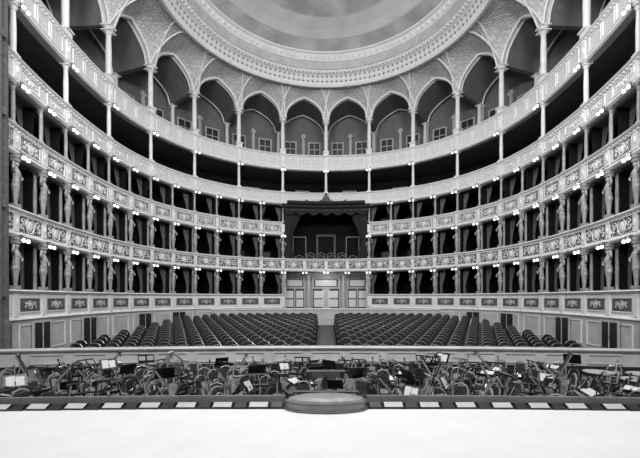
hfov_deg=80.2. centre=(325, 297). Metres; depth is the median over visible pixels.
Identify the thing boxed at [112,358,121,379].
violin
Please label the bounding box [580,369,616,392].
timpani
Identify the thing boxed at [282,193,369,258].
box
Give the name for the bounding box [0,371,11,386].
chair
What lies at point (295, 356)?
music stand
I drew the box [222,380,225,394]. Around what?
violin
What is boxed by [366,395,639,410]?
trough
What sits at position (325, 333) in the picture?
carpet
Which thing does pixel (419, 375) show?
chair
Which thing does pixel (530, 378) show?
cello
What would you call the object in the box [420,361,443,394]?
cello
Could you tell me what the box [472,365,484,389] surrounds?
chair
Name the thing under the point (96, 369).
cello
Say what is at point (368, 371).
chair
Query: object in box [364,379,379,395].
chair
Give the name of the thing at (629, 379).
violin
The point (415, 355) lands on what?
music stand
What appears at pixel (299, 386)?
chair
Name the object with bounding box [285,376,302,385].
music stand
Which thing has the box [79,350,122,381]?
double bass
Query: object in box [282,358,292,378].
chair
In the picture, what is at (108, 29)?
columns
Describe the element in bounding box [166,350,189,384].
concert harp
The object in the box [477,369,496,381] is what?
music stand
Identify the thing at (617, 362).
violin
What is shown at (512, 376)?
music stand
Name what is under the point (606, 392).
music stand
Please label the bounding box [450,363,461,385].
violin
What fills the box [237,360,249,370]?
chair
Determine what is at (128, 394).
french horn
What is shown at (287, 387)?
cello
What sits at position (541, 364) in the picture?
double bass
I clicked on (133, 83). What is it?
wall
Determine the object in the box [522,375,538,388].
chair
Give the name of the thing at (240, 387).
music stand
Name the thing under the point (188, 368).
violin
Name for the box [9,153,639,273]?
tier
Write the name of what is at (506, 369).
music stand
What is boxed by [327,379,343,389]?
music stand
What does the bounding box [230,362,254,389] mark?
cello
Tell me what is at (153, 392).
music stand
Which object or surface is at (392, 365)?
chair
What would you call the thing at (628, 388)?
music stand
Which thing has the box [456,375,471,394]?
chair
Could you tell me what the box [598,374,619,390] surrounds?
music stand
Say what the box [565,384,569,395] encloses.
violin
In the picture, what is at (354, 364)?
chair
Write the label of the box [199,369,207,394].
violin
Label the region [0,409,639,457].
floor
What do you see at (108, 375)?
music stand
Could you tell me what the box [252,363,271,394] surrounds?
music stand
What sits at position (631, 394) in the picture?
chair
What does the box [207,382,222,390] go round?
chair
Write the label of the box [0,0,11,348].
wall
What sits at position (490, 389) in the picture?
chair
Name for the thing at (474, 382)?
chair
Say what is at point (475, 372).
music stand
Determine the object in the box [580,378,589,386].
chair
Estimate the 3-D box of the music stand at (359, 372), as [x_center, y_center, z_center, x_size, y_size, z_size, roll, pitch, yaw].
[0.769,2.325,9.492,0.481,1.248,0.426,0,0,-6]
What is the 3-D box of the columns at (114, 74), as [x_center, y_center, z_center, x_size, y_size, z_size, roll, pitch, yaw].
[0.000,-13.185,23.370,29.465,2.730,21.554,0,0,0]
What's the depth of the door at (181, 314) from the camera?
25.63 m
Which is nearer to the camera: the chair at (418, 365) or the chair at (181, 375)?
the chair at (181, 375)
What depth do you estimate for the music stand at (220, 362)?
11.47 m
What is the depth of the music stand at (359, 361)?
11.80 m
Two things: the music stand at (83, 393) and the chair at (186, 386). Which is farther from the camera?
the chair at (186, 386)
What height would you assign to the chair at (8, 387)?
1.015 m
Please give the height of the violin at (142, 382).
0.702 m
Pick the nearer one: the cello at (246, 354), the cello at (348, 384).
the cello at (348, 384)
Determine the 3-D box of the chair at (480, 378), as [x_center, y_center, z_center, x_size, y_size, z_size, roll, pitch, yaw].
[4.852,2.446,11.695,0.509,1.015,0.430,0,0,-42]
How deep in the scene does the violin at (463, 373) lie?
9.36 m
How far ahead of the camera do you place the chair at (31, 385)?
9.15 m
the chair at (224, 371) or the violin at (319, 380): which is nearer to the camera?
the violin at (319, 380)
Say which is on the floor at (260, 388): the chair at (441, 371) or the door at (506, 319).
the chair at (441, 371)
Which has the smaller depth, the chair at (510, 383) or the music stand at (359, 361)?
the chair at (510, 383)
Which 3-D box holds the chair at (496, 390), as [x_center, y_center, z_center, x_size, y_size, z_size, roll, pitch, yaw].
[3.686,2.446,8.691,0.509,1.015,0.430,0,0,-6]
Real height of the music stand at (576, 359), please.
1.253 m
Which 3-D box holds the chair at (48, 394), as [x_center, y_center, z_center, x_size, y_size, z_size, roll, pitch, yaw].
[-5.787,2.446,8.201,0.509,1.015,0.430,0,0,3]
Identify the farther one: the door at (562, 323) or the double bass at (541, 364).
the door at (562, 323)
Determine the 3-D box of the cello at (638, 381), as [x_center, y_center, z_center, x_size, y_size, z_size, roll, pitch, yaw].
[7.169,2.192,8.877,0.876,1.094,0.210,0,0,-17]
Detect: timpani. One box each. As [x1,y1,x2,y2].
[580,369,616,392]
[617,376,638,390]
[623,371,639,376]
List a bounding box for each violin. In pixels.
[56,368,68,393]
[67,384,72,395]
[71,369,77,380]
[84,374,94,395]
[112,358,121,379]
[140,380,148,395]
[179,365,192,387]
[181,360,193,376]
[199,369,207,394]
[205,378,212,394]
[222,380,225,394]
[228,364,235,384]
[272,379,280,394]
[316,365,324,389]
[425,373,435,394]
[443,362,450,376]
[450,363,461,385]
[458,371,464,386]
[548,372,558,391]
[563,368,571,392]
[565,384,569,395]
[571,382,579,394]
[578,377,589,387]
[584,376,595,395]
[605,379,613,396]
[611,360,620,383]
[628,372,631,384]
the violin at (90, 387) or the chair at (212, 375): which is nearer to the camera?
the violin at (90, 387)
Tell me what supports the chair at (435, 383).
on the floor at (260, 388)
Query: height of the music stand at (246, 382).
1.162 m
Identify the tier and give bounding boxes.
[8,0,639,183]
[8,1,639,212]
[9,82,639,240]
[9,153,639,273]
[9,236,639,321]
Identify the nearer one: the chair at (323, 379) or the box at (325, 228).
the chair at (323, 379)
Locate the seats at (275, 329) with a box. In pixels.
[48,313,317,347]
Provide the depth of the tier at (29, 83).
20.53 m
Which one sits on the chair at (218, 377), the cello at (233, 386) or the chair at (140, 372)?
the cello at (233, 386)
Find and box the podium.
[293,370,358,395]
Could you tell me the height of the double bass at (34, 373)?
1.250 m
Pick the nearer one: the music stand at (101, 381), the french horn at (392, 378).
the music stand at (101, 381)
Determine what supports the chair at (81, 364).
on the floor at (260, 388)
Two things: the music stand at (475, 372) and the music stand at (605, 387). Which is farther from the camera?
the music stand at (475, 372)
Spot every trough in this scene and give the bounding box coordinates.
[0,395,285,411]
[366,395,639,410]
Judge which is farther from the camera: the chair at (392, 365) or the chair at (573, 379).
the chair at (392, 365)
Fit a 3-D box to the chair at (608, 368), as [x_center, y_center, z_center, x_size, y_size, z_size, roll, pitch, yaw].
[8.353,2.446,10.937,0.430,1.015,0.509,0,0,24]
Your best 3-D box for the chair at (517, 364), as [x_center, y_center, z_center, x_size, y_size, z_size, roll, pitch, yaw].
[5.867,2.446,11.663,0.509,1.015,0.430,0,0,-34]
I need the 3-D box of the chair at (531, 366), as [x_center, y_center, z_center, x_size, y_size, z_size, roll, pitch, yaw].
[5.952,2.446,11.256,0.509,1.015,0.430,0,0,-5]
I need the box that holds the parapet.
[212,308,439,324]
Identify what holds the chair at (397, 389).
on the floor at (260, 388)
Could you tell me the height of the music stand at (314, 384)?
1.004 m
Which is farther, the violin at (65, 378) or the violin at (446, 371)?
the violin at (446, 371)
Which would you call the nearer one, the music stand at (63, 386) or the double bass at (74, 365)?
the music stand at (63, 386)
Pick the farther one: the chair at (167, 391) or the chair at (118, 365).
the chair at (118, 365)
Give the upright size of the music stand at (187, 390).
1.186 m
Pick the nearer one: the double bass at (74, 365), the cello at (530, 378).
the cello at (530, 378)
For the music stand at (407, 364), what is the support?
on the floor at (260, 388)
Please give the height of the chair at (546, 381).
1.015 m
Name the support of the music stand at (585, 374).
on the floor at (260, 388)
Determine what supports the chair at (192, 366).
on the floor at (260, 388)
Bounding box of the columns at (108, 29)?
[61,0,590,154]
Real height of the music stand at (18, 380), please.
1.183 m
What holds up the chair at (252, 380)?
on the floor at (260, 388)
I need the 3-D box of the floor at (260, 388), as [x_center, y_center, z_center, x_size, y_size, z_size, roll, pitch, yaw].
[0.000,3.000,8.950,22.000,0.100,6.900,0,0,0]
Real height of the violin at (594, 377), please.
0.696 m
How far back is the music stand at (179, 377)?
9.94 m
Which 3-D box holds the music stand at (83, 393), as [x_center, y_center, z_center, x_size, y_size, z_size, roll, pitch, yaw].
[-5.013,2.429,7.817,0.406,1.039,0.377,0,0,-43]
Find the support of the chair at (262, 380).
on the floor at (260, 388)
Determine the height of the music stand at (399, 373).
0.995 m
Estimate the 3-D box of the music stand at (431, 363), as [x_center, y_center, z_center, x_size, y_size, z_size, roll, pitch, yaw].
[3.104,2.322,11.304,0.489,1.252,0.454,0,0,-7]
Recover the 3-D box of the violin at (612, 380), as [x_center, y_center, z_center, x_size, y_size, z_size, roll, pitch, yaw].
[6.259,2.150,8.371,0.206,0.703,0.283,0,0,7]
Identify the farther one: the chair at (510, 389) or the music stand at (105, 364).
the music stand at (105, 364)
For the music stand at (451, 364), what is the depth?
11.64 m
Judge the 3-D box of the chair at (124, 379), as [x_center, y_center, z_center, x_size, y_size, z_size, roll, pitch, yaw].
[-4.894,2.446,9.506,0.430,1.015,0.509,0,0,-28]
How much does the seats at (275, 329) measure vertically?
1.656 m
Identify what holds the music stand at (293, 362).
on the floor at (260, 388)
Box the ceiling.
[160,0,491,87]
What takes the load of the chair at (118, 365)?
on the floor at (260, 388)
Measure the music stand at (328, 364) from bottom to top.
1.227 m
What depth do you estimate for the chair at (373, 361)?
11.74 m
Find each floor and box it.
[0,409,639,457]
[127,388,528,402]
[216,325,422,381]
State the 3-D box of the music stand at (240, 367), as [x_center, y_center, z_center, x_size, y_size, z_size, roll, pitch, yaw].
[-2.130,2.354,9.682,0.464,1.188,0.431,0,0,-24]
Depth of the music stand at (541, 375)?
9.85 m
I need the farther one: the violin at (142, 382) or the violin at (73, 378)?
the violin at (73, 378)
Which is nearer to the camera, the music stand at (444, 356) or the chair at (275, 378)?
the chair at (275, 378)
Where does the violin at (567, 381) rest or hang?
on the chair at (573, 379)
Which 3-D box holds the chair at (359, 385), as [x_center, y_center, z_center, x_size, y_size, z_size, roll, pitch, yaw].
[0.779,2.446,9.069,0.430,1.015,0.509,0,0,27]
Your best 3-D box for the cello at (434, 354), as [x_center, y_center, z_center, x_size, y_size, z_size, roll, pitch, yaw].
[3.622,2.192,11.266,0.876,1.094,0.210,0,0,-6]
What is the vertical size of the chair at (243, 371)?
1.015 m
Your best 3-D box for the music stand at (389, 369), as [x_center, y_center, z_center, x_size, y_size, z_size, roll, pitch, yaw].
[2.007,2.438,10.482,0.450,1.022,0.458,0,0,26]
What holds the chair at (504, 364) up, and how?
on the floor at (260, 388)
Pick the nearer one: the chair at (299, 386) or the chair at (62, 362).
the chair at (299, 386)
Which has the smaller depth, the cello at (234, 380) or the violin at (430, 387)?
the violin at (430, 387)
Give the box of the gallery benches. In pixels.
[122,89,529,154]
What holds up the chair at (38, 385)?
on the floor at (260, 388)
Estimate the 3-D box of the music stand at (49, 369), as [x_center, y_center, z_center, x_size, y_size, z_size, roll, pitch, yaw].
[-7.501,2.395,10.325,0.478,1.107,0.540,0,0,-28]
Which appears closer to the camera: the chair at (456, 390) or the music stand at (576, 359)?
the chair at (456, 390)
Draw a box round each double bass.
[15,353,46,386]
[71,362,121,395]
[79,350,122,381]
[138,354,173,379]
[472,349,511,382]
[537,361,573,393]
[540,351,572,384]
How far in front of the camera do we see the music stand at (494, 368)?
10.81 m
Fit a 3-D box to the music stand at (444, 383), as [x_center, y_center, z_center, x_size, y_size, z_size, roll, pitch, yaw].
[2.709,2.332,8.317,0.421,1.232,0.475,0,0,25]
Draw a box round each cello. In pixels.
[32,364,73,396]
[61,368,97,395]
[129,363,159,395]
[152,368,178,394]
[215,368,244,394]
[224,353,248,379]
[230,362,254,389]
[282,357,310,394]
[336,360,366,394]
[375,374,402,394]
[420,356,449,393]
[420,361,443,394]
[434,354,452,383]
[477,361,506,394]
[477,367,505,394]
[524,372,550,395]
[624,375,639,394]
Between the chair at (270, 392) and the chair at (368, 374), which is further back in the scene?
the chair at (368, 374)
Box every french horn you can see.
[114,379,134,395]
[390,368,402,382]
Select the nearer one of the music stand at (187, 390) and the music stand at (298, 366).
the music stand at (187, 390)
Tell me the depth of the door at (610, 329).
14.85 m
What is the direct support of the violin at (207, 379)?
on the chair at (219, 383)
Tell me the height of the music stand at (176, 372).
1.054 m
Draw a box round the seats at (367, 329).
[334,313,602,347]
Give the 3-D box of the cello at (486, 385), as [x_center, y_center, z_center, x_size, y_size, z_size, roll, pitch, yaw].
[4.021,2.235,9.288,0.940,1.037,0.207,0,0,-17]
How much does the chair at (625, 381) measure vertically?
1.015 m
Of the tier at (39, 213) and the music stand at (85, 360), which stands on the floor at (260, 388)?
the music stand at (85, 360)
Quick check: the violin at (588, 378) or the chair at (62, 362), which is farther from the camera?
the chair at (62, 362)
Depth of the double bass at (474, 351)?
11.16 m
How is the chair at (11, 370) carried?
on the floor at (260, 388)
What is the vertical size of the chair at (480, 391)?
1.015 m
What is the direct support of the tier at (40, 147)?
on the tier at (39, 213)
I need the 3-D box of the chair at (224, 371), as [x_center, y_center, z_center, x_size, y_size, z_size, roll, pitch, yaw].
[-2.849,2.446,10.789,0.430,1.015,0.509,0,0,-15]
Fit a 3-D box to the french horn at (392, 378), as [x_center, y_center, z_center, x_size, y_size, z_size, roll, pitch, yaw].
[2.048,2.296,11.035,0.436,0.557,0.324,0,0,38]
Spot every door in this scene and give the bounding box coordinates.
[32,319,50,347]
[82,315,96,344]
[137,312,152,330]
[171,311,186,322]
[283,271,368,308]
[465,311,480,322]
[499,312,514,330]
[555,315,569,344]
[601,319,619,347]
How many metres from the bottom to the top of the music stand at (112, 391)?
0.952 m
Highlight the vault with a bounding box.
[41,0,610,133]
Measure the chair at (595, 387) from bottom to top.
1.015 m
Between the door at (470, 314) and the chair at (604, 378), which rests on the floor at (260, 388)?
the chair at (604, 378)
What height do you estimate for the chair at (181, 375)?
1.015 m
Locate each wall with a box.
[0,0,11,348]
[0,346,639,392]
[11,308,639,348]
[72,30,579,293]
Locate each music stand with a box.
[2,373,27,389]
[22,387,54,396]
[38,367,59,374]
[60,380,78,389]
[66,381,90,395]
[71,367,91,380]
[73,391,94,395]
[77,358,97,369]
[91,378,113,389]
[98,381,120,392]
[98,389,122,395]
[99,358,118,383]
[103,369,117,378]
[118,363,136,391]
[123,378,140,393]
[138,354,154,364]
[148,388,158,394]
[154,367,174,386]
[170,364,183,372]
[174,380,198,394]
[175,366,185,383]
[178,369,197,380]
[182,374,197,394]
[214,357,228,365]
[215,361,232,367]
[232,365,249,377]
[232,383,243,394]
[241,378,255,394]
[248,364,265,394]
[249,373,267,394]
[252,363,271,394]
[268,372,288,380]
[278,361,289,396]
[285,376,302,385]
[288,365,306,376]
[293,362,307,372]
[295,356,309,383]
[301,377,317,386]
[306,366,323,389]
[322,359,338,389]
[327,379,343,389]
[336,359,350,379]
[338,366,348,374]
[348,367,367,378]
[352,359,367,366]
[376,364,391,394]
[381,375,394,392]
[389,369,399,388]
[396,370,412,383]
[399,362,415,366]
[399,368,417,384]
[400,380,416,384]
[402,384,420,394]
[410,361,420,385]
[415,355,430,368]
[423,356,440,371]
[433,352,449,363]
[439,374,451,392]
[446,378,463,389]
[450,357,467,366]
[463,361,477,388]
[467,367,480,374]
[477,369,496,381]
[482,361,498,367]
[489,367,500,373]
[494,374,505,394]
[496,367,512,378]
[496,371,520,381]
[509,367,528,378]
[511,393,529,395]
[520,382,538,395]
[530,383,555,395]
[538,372,554,381]
[541,364,561,370]
[563,354,581,370]
[576,386,605,396]
[585,374,605,384]
[596,375,608,396]
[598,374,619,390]
[604,391,629,396]
[619,384,639,394]
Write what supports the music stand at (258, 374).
on the floor at (260, 388)
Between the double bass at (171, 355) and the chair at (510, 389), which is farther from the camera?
the double bass at (171, 355)
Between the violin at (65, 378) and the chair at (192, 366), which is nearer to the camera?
the violin at (65, 378)
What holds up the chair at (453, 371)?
on the floor at (260, 388)
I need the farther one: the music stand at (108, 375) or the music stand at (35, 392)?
the music stand at (108, 375)
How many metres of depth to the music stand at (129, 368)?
10.40 m
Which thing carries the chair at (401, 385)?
on the floor at (260, 388)
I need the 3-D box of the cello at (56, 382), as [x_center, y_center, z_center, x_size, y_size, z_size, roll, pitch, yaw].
[-7.003,2.235,9.750,0.940,1.037,0.207,0,0,-28]
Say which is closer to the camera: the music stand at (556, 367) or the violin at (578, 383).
the violin at (578, 383)
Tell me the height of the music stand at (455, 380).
1.009 m
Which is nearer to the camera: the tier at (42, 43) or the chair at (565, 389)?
the chair at (565, 389)
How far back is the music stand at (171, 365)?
11.25 m
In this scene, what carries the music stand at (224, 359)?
on the floor at (260, 388)
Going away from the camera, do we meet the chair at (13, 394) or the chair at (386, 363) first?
the chair at (13, 394)
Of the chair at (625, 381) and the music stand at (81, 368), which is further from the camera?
the music stand at (81, 368)
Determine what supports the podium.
on the floor at (260, 388)
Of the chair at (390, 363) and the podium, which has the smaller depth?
the podium
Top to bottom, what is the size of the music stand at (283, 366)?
1.012 m
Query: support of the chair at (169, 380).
on the floor at (260, 388)
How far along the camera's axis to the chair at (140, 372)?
10.99 m
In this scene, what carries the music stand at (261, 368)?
on the floor at (260, 388)
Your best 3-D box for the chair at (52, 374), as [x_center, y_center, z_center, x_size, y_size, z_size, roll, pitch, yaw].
[-6.813,2.446,9.770,0.509,1.015,0.430,0,0,12]
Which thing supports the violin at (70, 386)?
on the chair at (57, 392)
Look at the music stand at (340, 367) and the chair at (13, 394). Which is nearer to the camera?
the chair at (13, 394)
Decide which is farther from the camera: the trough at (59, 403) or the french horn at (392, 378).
the french horn at (392, 378)
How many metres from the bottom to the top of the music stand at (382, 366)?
1.103 m
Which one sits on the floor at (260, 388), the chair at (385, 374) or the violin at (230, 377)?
the chair at (385, 374)
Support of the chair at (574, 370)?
on the floor at (260, 388)
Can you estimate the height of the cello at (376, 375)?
1.037 m
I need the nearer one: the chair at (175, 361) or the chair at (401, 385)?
the chair at (401, 385)
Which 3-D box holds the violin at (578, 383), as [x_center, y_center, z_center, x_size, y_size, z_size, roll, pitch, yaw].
[5.379,2.155,8.300,0.199,0.694,0.292,0,0,-7]
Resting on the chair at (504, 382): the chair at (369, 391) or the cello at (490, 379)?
the cello at (490, 379)
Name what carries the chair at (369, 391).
on the floor at (260, 388)
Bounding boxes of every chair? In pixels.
[0,368,12,386]
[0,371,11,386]
[0,386,15,396]
[11,388,31,396]
[23,378,39,391]
[33,384,45,396]
[41,388,54,396]
[47,373,59,394]
[52,390,71,396]
[55,365,71,374]
[56,362,69,380]
[60,369,70,380]
[71,361,82,379]
[80,379,98,395]
[111,361,125,391]
[122,374,138,391]
[133,387,143,395]
[134,365,146,376]
[142,374,157,382]
[148,380,162,392]
[157,387,169,394]
[166,378,174,383]
[173,359,184,387]
[176,383,187,394]
[180,368,198,390]
[189,360,201,380]
[194,374,207,391]
[197,367,209,394]
[207,369,219,381]
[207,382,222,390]
[209,385,222,394]
[212,377,226,389]
[219,365,230,376]
[227,368,239,381]
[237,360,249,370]
[239,374,254,394]
[240,368,257,394]
[259,375,273,394]
[265,386,278,394]
[267,380,286,405]
[270,370,283,394]
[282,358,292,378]
[295,380,310,394]
[310,362,320,381]
[321,378,334,389]
[343,362,356,382]
[354,377,368,394]
[359,372,377,396]
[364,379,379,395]
[366,385,378,405]
[367,367,376,375]
[370,361,381,388]
[376,369,390,393]
[377,359,388,388]
[388,359,397,387]
[390,362,402,391]
[392,364,405,390]
[392,388,400,394]
[403,360,420,385]
[414,368,427,385]
[427,377,441,386]
[432,387,446,394]
[433,365,443,374]
[443,365,454,385]
[448,367,463,394]
[452,382,468,394]
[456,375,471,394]
[461,371,476,394]
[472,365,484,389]
[475,390,484,394]
[477,360,492,389]
[486,388,492,394]
[490,383,500,394]
[494,359,506,373]
[496,376,506,394]
[507,379,523,393]
[507,388,520,395]
[514,361,526,393]
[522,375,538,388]
[524,367,540,393]
[529,363,537,394]
[543,375,560,393]
[553,361,566,375]
[558,373,577,395]
[564,385,583,395]
[568,390,581,395]
[572,369,579,382]
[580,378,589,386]
[592,382,601,393]
[598,371,607,392]
[606,364,621,386]
[623,378,637,384]
[629,390,639,396]
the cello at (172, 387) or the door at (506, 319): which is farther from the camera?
the door at (506, 319)
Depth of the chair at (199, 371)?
10.66 m
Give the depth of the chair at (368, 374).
9.92 m
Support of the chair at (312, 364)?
on the floor at (260, 388)
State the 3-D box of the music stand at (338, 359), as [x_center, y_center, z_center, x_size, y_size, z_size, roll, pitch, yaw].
[0.441,2.367,10.824,0.454,1.162,0.422,0,0,32]
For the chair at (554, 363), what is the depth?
11.55 m
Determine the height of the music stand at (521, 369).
1.063 m
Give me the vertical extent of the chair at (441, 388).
1.015 m
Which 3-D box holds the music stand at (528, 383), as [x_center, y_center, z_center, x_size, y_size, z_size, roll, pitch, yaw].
[4.673,2.456,8.668,0.385,0.986,0.358,0,0,9]
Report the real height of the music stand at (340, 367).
1.086 m
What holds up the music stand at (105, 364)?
on the floor at (260, 388)
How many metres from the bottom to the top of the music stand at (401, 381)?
0.941 m
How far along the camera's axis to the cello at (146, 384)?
9.06 m
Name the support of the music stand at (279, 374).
on the floor at (260, 388)
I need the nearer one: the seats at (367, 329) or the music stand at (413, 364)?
the music stand at (413, 364)
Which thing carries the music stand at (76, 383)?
on the floor at (260, 388)
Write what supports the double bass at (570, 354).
on the floor at (260, 388)
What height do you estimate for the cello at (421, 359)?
1.122 m
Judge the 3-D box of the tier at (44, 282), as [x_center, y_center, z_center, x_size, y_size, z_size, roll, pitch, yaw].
[0.000,-0.665,22.900,29.960,2.970,21.933,0,0,0]
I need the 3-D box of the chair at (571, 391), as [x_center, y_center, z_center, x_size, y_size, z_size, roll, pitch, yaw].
[5.023,2.446,7.947,0.509,1.015,0.430,0,0,-13]
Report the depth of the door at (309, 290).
32.66 m
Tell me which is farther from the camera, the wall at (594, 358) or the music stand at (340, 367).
the wall at (594, 358)
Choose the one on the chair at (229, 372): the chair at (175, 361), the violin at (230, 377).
the violin at (230, 377)
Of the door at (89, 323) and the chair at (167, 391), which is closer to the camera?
the chair at (167, 391)
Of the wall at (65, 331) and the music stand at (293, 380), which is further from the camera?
the wall at (65, 331)
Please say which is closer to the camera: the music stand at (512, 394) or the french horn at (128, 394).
the music stand at (512, 394)
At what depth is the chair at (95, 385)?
9.06 m
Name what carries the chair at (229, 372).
on the floor at (260, 388)
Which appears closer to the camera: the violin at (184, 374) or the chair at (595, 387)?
the chair at (595, 387)
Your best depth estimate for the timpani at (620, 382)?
9.72 m
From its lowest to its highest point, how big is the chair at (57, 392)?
1.015 m
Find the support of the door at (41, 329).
in the wall at (65, 331)
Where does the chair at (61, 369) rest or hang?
on the floor at (260, 388)
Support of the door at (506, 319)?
in the wall at (65, 331)
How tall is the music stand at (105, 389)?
1.003 m
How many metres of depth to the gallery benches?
32.74 m
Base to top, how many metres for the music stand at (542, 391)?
1.073 m
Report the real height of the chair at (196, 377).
1.015 m
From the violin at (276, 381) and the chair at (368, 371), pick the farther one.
the chair at (368, 371)
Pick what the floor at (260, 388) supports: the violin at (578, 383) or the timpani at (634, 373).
the timpani at (634, 373)
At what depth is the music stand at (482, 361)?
11.16 m
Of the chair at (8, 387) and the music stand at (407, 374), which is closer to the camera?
the chair at (8, 387)
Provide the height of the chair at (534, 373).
1.015 m
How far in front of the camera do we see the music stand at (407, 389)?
8.20 m
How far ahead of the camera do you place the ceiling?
26.10 m
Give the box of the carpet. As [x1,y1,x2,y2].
[318,326,333,345]
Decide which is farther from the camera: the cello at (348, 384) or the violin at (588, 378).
the cello at (348, 384)
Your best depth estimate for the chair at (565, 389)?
8.48 m
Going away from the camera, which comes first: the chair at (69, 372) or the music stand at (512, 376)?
the music stand at (512, 376)
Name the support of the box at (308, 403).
on the floor at (138, 433)
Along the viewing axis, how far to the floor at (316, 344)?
22.69 m
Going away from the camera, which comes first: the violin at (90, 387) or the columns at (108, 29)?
the violin at (90, 387)
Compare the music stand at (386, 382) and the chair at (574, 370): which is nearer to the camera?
the music stand at (386, 382)
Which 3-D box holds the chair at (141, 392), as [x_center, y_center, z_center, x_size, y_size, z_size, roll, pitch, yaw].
[-3.856,2.446,8.260,0.509,1.015,0.430,0,0,6]
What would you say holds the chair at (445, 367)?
on the floor at (260, 388)
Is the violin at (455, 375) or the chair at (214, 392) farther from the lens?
the violin at (455, 375)
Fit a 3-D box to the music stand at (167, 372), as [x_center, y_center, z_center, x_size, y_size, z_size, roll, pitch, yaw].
[-4.013,2.321,9.436,0.484,1.254,0.429,0,0,-27]
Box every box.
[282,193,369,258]
[284,393,367,413]
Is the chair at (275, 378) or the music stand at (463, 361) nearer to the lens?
the chair at (275, 378)
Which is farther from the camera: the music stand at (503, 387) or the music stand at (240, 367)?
the music stand at (240, 367)
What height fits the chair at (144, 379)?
1.015 m
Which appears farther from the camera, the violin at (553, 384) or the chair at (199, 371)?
the chair at (199, 371)
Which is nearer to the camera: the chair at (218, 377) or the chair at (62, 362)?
the chair at (218, 377)
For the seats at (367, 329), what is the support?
on the floor at (316, 344)
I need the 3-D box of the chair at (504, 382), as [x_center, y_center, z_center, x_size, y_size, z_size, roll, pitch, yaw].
[4.203,2.446,9.487,0.509,1.015,0.430,0,0,-8]
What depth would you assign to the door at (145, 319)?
23.15 m
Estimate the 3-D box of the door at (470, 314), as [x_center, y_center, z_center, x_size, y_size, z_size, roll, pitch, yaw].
[9.967,1.486,25.716,0.132,1.232,1.232,0,0,-31]
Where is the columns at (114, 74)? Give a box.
[112,72,539,152]
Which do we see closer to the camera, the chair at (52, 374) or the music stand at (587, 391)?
the music stand at (587, 391)
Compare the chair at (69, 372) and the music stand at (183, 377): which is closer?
the music stand at (183, 377)
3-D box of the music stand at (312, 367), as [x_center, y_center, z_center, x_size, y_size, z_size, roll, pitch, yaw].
[-0.324,2.347,9.913,0.464,1.202,0.411,0,0,-24]
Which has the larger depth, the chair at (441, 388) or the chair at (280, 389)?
the chair at (280, 389)
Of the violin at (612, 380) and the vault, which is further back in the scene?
the vault
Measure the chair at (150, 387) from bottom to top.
1.015 m
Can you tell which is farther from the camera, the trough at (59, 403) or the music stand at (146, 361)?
the music stand at (146, 361)

